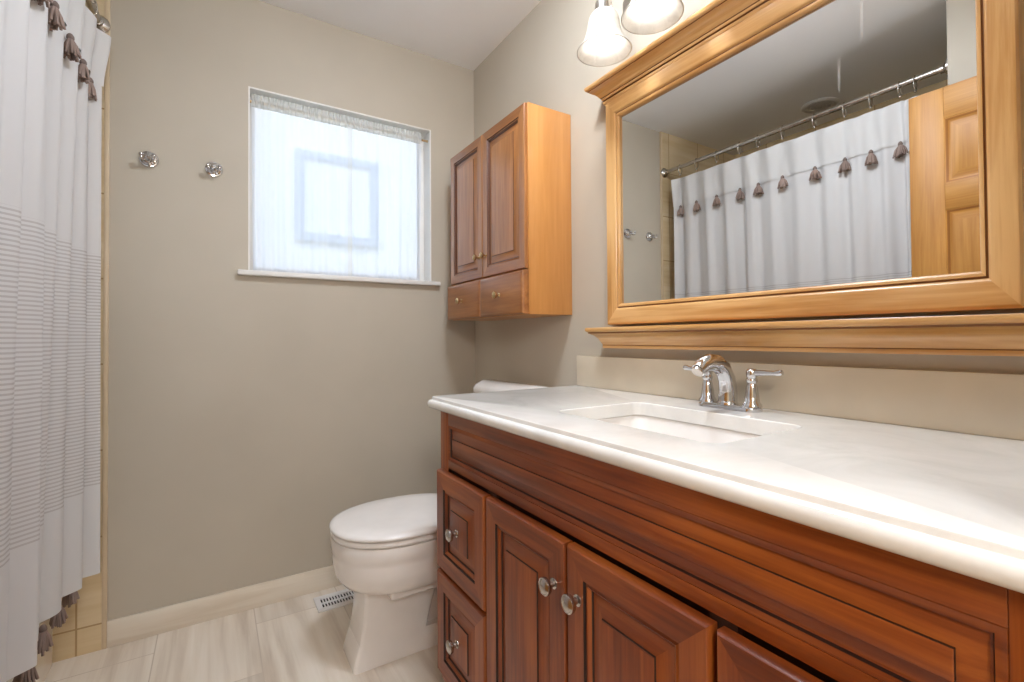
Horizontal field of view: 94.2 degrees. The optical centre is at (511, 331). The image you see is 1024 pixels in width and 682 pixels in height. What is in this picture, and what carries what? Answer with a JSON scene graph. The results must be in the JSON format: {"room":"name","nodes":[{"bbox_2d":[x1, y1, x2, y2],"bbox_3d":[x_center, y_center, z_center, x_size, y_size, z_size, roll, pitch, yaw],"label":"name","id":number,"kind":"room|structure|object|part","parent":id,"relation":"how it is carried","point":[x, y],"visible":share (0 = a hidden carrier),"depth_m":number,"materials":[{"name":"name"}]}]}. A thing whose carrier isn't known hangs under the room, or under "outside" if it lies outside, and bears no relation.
{"room":"bathroom","nodes":[
{"label":"bathroom","id":0,"kind":"room"},
{"bbox_2d":[44,585,444,681],"bbox_3d":[-0.206,1.107,0.324,2.658,0.080,3.801,0,-1,-32],"label":"floor","id":1,"kind":"structure","parent":0,"point":[288,640],"depth_m":1.59,"materials":[{"name":"tile"}]},
{"bbox_2d":[6,618,52,681],"bbox_3d":[-1.411,0.881,0.775,0.684,0.400,1.458,0,-1,-32],"label":"bathtub","id":2,"kind":"object","parent":1,"relation":"on","point":[44,663],"visible":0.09,"depth_m":1.49,"materials":[{"name":"white ceramic"}]},
{"bbox_2d":[313,589,353,612],"bbox_3d":[-0.669,1.089,1.961,0.264,0.007,0.118,0,-1,-32],"label":"floor vent","id":3,"kind":"object","parent":1,"relation":"in","point":[323,603],"visible":0.53,"depth_m":1.92,"materials":[{"name":"white metal"}]},
{"bbox_2d":[329,379,546,674],"bbox_3d":[-0.248,0.646,1.758,0.806,0.882,0.462,0,-1,-32],"label":"toilet","id":4,"kind":"object","parent":1,"relation":"on","point":[384,551],"visible":0.48,"depth_m":1.54,"materials":[{"name":"white ceramic"}]},
{"bbox_3d":[-0.371,0.652,1.681,0.516,0.043,0.388,0,-1,-32],"label":"lid","id":5,"kind":"part","parent":4,"relation":"part of","materials":[{"name":"white plastic"}]},
{"bbox_3d":[-0.382,0.665,1.674,0.484,0.018,0.382,0,-1,-32],"label":"seat","id":6,"kind":"part","parent":4,"relation":"part of","materials":[{"name":"white plastic"}]},
{"bbox_3d":[0.015,0.233,1.930,0.179,0.056,0.462,0,-1,-32],"label":"tank lid","id":7,"kind":"part","parent":4,"relation":"part of","materials":[{"name":"white ceramic"}]},
{"bbox_2d":[437,411,1023,681],"bbox_3d":[0.339,0.645,0.995,0.620,0.854,1.213,0,-1,-32],"label":"vanity cabinet","id":8,"kind":"object","parent":1,"relation":"on","point":[556,564],"visible":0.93,"depth_m":0.69,"materials":[{"name":"brown wood"}]},
{"bbox_3d":[-0.157,0.526,1.232,0.029,0.033,0.033,0,-1,-32],"label":"knob","id":9,"kind":"part","parent":8,"relation":"part of","materials":[{"name":"silver metal"}]},
{"bbox_3d":[-0.155,0.812,1.228,0.029,0.033,0.033,0,-1,-32],"label":"knob","id":10,"kind":"part","parent":8,"relation":"part of","materials":[{"name":"silver metal"}]},
{"bbox_3d":[-0.130,0.809,1.233,0.020,0.280,0.278,0,-1,-32],"label":"drawer","id":11,"kind":"part","parent":8,"relation":"part of","materials":[{"name":"brown wood"}]},
{"bbox_3d":[-0.132,0.524,1.237,0.020,0.271,0.278,0,-1,-32],"label":"drawer","id":12,"kind":"part","parent":8,"relation":"part of","materials":[{"name":"brown wood"}]},
{"bbox_3d":[0.026,0.664,0.984,0.020,0.561,0.296,0,-1,-32],"label":"door","id":13,"kind":"part","parent":8,"relation":"part of","materials":[{"name":"brown wood"}]},
{"bbox_3d":[0.066,0.467,0.875,0.029,0.033,0.033,0,-1,-32],"label":"knob","id":14,"kind":"part","parent":8,"relation":"part of","materials":[{"name":"silver metal"}]},
{"bbox_3d":[0.102,0.466,0.817,0.029,0.033,0.033,0,-1,-32],"label":"knob","id":15,"kind":"part","parent":8,"relation":"part of","materials":[{"name":"silver metal"}]},
{"bbox_3d":[0.184,0.659,0.731,0.020,0.561,0.290,0,-1,-32],"label":"door","id":16,"kind":"part","parent":8,"relation":"part of","materials":[{"name":"brown wood"}]},
{"bbox_2d":[427,385,1023,593],"bbox_3d":[0.342,0.200,1.020,0.591,0.034,1.327,0,-1,-32],"label":"countertop","id":17,"kind":"structure","parent":8,"relation":"on","point":[952,501],"depth_m":0.65,"materials":[{"name":"white stone"}]},
{"bbox_2d":[595,415,762,442],"bbox_3d":[0.331,0.274,1.008,0.323,0.114,0.468,0,-1,-32],"label":"sink","id":18,"kind":"object","parent":17,"relation":"in","point":[697,432],"visible":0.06,"depth_m":1.15,"materials":[{"name":"white ceramic"}]},
{"bbox_2d":[683,354,783,412],"bbox_3d":[0.519,0.117,1.140,0.189,0.132,0.189,-1,-1,13],"label":"faucet","id":19,"kind":"object","parent":17,"relation":"on","point":[707,364],"visible":1,"depth_m":1.10,"materials":[{"name":"silver metal"}]},
{"bbox_3d":[0.469,0.095,1.221,0.015,0.018,0.067,0,-1,-32],"label":"lever","id":20,"kind":"part","parent":19,"relation":"part of","materials":[{"name":"silver metal"}]},
{"bbox_3d":[0.489,0.130,1.189,0.043,0.087,0.043,0,-1,-32],"label":"handle","id":21,"kind":"part","parent":19,"relation":"part of","materials":[{"name":"silver metal"}]},
{"bbox_3d":[0.475,0.113,1.112,0.142,0.125,0.048,0,-1,-32],"label":"spout","id":22,"kind":"part","parent":19,"relation":"part of","materials":[{"name":"silver metal"}]},
{"bbox_3d":[0.520,0.177,1.139,0.052,0.012,0.156,0,-1,-32],"label":"plate","id":23,"kind":"part","parent":19,"relation":"part of","materials":[{"name":"silver metal"}]},
{"bbox_3d":[0.550,0.128,1.091,0.043,0.087,0.043,0,-1,-32],"label":"handle","id":24,"kind":"part","parent":19,"relation":"part of","materials":[{"name":"silver metal"}]},
{"bbox_3d":[0.570,0.092,1.060,0.015,0.018,0.067,0,-1,-32],"label":"lever","id":25,"kind":"part","parent":19,"relation":"part of","materials":[{"name":"silver metal"}]},
{"bbox_3d":[0.341,0.510,0.479,0.020,0.271,0.290,0,-1,-32],"label":"drawer","id":26,"kind":"part","parent":8,"relation":"part of","materials":[{"name":"brown wood"}]},
{"bbox_2d":[52,0,474,662],"bbox_3d":[-1.181,-0.125,1.889,2.658,2.440,0.150,0,-1,-32],"label":"wall","id":27,"kind":"structure","parent":0,"point":[246,414],"depth_m":1.87,"materials":[{"name":"beige paint"}]},
{"bbox_2d":[102,0,109,648],"bbox_3d":[-1.416,-0.127,1.659,0.014,2.440,0.012,0,-1,-32],"label":"trim","id":28,"kind":"structure","parent":27,"relation":"attached to","point":[107,2],"depth_m":1.65,"materials":[{"name":"beige tile"}]},
{"bbox_2d":[138,151,158,167],"bbox_3d":[-1.309,-0.628,1.709,0.060,0.060,0.056,0,-1,-32],"label":"robe hook","id":29,"kind":"object","parent":27,"relation":"attached to","point":[148,159],"visible":1,"depth_m":1.72,"materials":[{"name":"silver metal"}]},
{"bbox_2d":[205,162,222,176],"bbox_3d":[-1.138,-0.627,1.816,0.060,0.060,0.056,0,-1,-32],"label":"robe hook","id":30,"kind":"object","parent":27,"relation":"attached to","point":[213,169],"visible":1,"depth_m":1.82,"materials":[{"name":"silver metal"}]},
{"bbox_2d":[107,565,342,647],"bbox_3d":[-0.795,1.049,2.026,1.431,0.090,0.012,0,-1,-32],"label":"baseboard","id":31,"kind":"structure","parent":27,"relation":"attached to","point":[134,627],"depth_m":1.81,"materials":[{"name":"wood"}]},
{"bbox_2d":[237,86,440,285],"bbox_3d":[-0.749,-0.603,2.148,0.854,0.762,0.153,0,-1,-32],"label":"window","id":32,"kind":"structure","parent":27,"relation":"in","point":[425,215],"depth_m":2.16,"materials":[{"name":"white paint"}]},
{"bbox_3d":[-0.736,-0.233,2.126,0.854,0.020,0.113,0,-1,-32],"label":"sill","id":33,"kind":"part","parent":32,"relation":"part of","materials":[{"name":"white paint"}]},
{"bbox_2d":[259,0,540,70],"bbox_3d":[-0.223,-1.423,0.359,2.658,0.100,3.801,0,-1,-32],"label":"ceiling","id":34,"kind":"structure","parent":0,"point":[462,33],"depth_m":2.06,"materials":[{"name":"white paint"}]},
{"bbox_2d":[474,0,1023,386],"bbox_3d":[0.844,-0.152,0.920,0.150,2.440,3.661,0,-1,-32],"label":"wall","id":35,"kind":"structure","parent":0,"point":[538,63],"depth_m":1.75,"materials":[{"name":"beige paint"}]},
{"bbox_2d":[448,102,571,320],"bbox_3d":[-0.052,-0.432,1.975,0.251,0.749,0.633,0,-1,-32],"label":"upper cabinet","id":36,"kind":"object","parent":35,"relation":"attached to","point":[511,236],"visible":1,"depth_m":1.76,"materials":[{"name":"brown wood"}]},
{"bbox_3d":[-0.229,-0.133,2.047,0.029,0.027,0.027,0,-1,-32],"label":"knob","id":37,"kind":"part","parent":36,"relation":"part of","materials":[{"name":"gold metal"}]},
{"bbox_3d":[-0.205,-0.134,2.062,0.028,0.153,0.314,0,-1,-32],"label":"drawer","id":38,"kind":"part","parent":36,"relation":"part of","materials":[{"name":"brown wood"}]},
{"bbox_3d":[-0.198,-0.510,2.067,0.012,0.585,0.304,0,-1,-32],"label":"door","id":39,"kind":"part","parent":36,"relation":"part of","materials":[{"name":"brown wood"}]},
{"bbox_3d":[-0.148,-0.304,1.948,0.029,0.025,0.025,0,-1,-32],"label":"knob","id":40,"kind":"part","parent":36,"relation":"part of","materials":[{"name":"gold metal"}]},
{"bbox_3d":[-0.116,-0.305,1.897,0.029,0.025,0.025,0,-1,-32],"label":"knob","id":41,"kind":"part","parent":36,"relation":"part of","materials":[{"name":"gold metal"}]},
{"bbox_3d":[-0.061,-0.138,1.778,0.029,0.027,0.027,0,-1,-32],"label":"knob","id":42,"kind":"part","parent":36,"relation":"part of","materials":[{"name":"gold metal"}]},
{"bbox_3d":[-0.036,-0.139,1.793,0.028,0.153,0.312,0,-1,-32],"label":"drawer","id":43,"kind":"part","parent":36,"relation":"part of","materials":[{"name":"brown wood"}]},
{"bbox_3d":[-0.033,-0.514,1.803,0.012,0.585,0.310,0,-1,-32],"label":"door","id":44,"kind":"part","parent":36,"relation":"part of","materials":[{"name":"brown wood"}]},
{"bbox_2d":[577,0,683,66],"bbox_3d":[0.495,-0.959,1.123,0.228,0.238,0.893,0,-1,-32],"label":"vanity light","id":45,"kind":"object","parent":35,"relation":"attached to","point":[605,43],"visible":1,"depth_m":1.36,"materials":[{"name":"white glass"}]},
{"bbox_3d":[0.273,-0.892,1.415,0.056,0.085,0.056,0,-1,-32],"label":"bulb","id":46,"kind":"part","parent":45,"relation":"part of","materials":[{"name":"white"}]},
{"bbox_3d":[0.273,-0.892,1.415,0.161,0.115,0.161,0,-1,-32],"label":"lamp shade","id":47,"kind":"part","parent":45,"relation":"part of","materials":[{"name":"white glass"}]},
{"bbox_3d":[0.314,-1.007,1.442,0.150,0.131,0.052,0,-1,-32],"label":"arm","id":48,"kind":"part","parent":45,"relation":"part of","materials":[{"name":"silver metal"}]},
{"bbox_3d":[0.579,-1.029,1.177,0.030,0.075,0.832,0,-1,-32],"label":"plate","id":49,"kind":"part","parent":45,"relation":"part of","materials":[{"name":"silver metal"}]},
{"bbox_3d":[0.370,-0.895,1.259,0.056,0.085,0.056,0,-1,-32],"label":"bulb","id":50,"kind":"part","parent":45,"relation":"part of","materials":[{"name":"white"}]},
{"bbox_3d":[0.370,-0.895,1.259,0.161,0.115,0.161,0,-1,-32],"label":"lamp shade","id":51,"kind":"part","parent":45,"relation":"part of","materials":[{"name":"white glass"}]},
{"bbox_2d":[577,356,1023,440],"bbox_3d":[0.589,0.130,1.165,0.022,0.107,1.310,0,-1,-32],"label":"backsplash","id":52,"kind":"structure","parent":35,"relation":"attached to","point":[975,403],"depth_m":0.96,"materials":[{"name":"beige stone"}]},
{"bbox_2d":[584,0,1023,355],"bbox_3d":[0.555,-0.386,1.157,0.090,0.864,1.048,0,-1,-32],"label":"framed mirror","id":53,"kind":"object","parent":35,"relation":"attached to","point":[766,159],"visible":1,"depth_m":1.02,"materials":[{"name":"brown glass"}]},
{"bbox_3d":[0.553,-0.787,1.163,0.088,0.062,1.041,0,-1,-32],"label":"crown","id":54,"kind":"part","parent":53,"relation":"part of","materials":[{"name":"brown wood"}]},
{"bbox_2d":[620,0,980,302],"bbox_3d":[0.576,-0.397,1.171,0.004,0.625,0.865,0,-1,-32],"label":"mirror glass","id":55,"kind":"object","parent":53,"relation":"attached to","point":[833,146],"depth_m":1.04,"materials":[{"name":"silver"}]},
{"bbox_3d":[-0.801,-0.155,-0.082,0.815,2.440,0.665,0,-1,-32],"label":"wall","id":56,"kind":"structure","parent":0,"visible":0},
{"bbox_2d":[86,0,110,32],"bbox_3d":[-1.051,-1.083,1.035,0.064,0.064,1.466,0,-1,-32],"label":"shower rod","id":57,"kind":"object","parent":56,"relation":"attached to","point":[103,24],"visible":0.56,"depth_m":1.63,"materials":[{"name":"silver metal"}]},
{"bbox_3d":[-0.741,-0.937,2.136,0.772,0.012,0.012,0,-1,-32],"label":"curtain rod","id":58,"kind":"object","parent":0,"visible":0},
{"bbox_2d":[251,93,349,275],"bbox_3d":[-0.894,-0.610,2.030,0.386,0.728,0.029,0,-1,-32],"label":"sheer curtain","id":59,"kind":"object","parent":58,"relation":"hanging from","point":[301,167],"visible":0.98,"depth_m":2.02,"materials":[{"name":"white fabric"}]},
{"bbox_2d":[349,116,421,279],"bbox_3d":[-0.585,-0.609,2.223,0.342,0.728,0.030,0,-1,-32],"label":"sheer curtain","id":60,"kind":"object","parent":58,"relation":"hanging from","point":[385,172],"visible":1,"depth_m":2.22,"materials":[{"name":"white fabric"}]},
{"bbox_3d":[-1.095,-1.061,1.104,0.038,0.076,0.012,0,-1,-32],"label":"curtain ring","id":61,"kind":"object","parent":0,"visible":0},
{"bbox_2d":[0,0,110,681],"bbox_3d":[-1.051,-0.081,1.012,0.116,1.861,1.283,0,-1,-32],"label":"shower curtain","id":62,"kind":"object","parent":61,"relation":"hanging from","point":[54,56],"visible":1,"depth_m":1.22,"materials":[{"name":"white fabric"}]}
]}

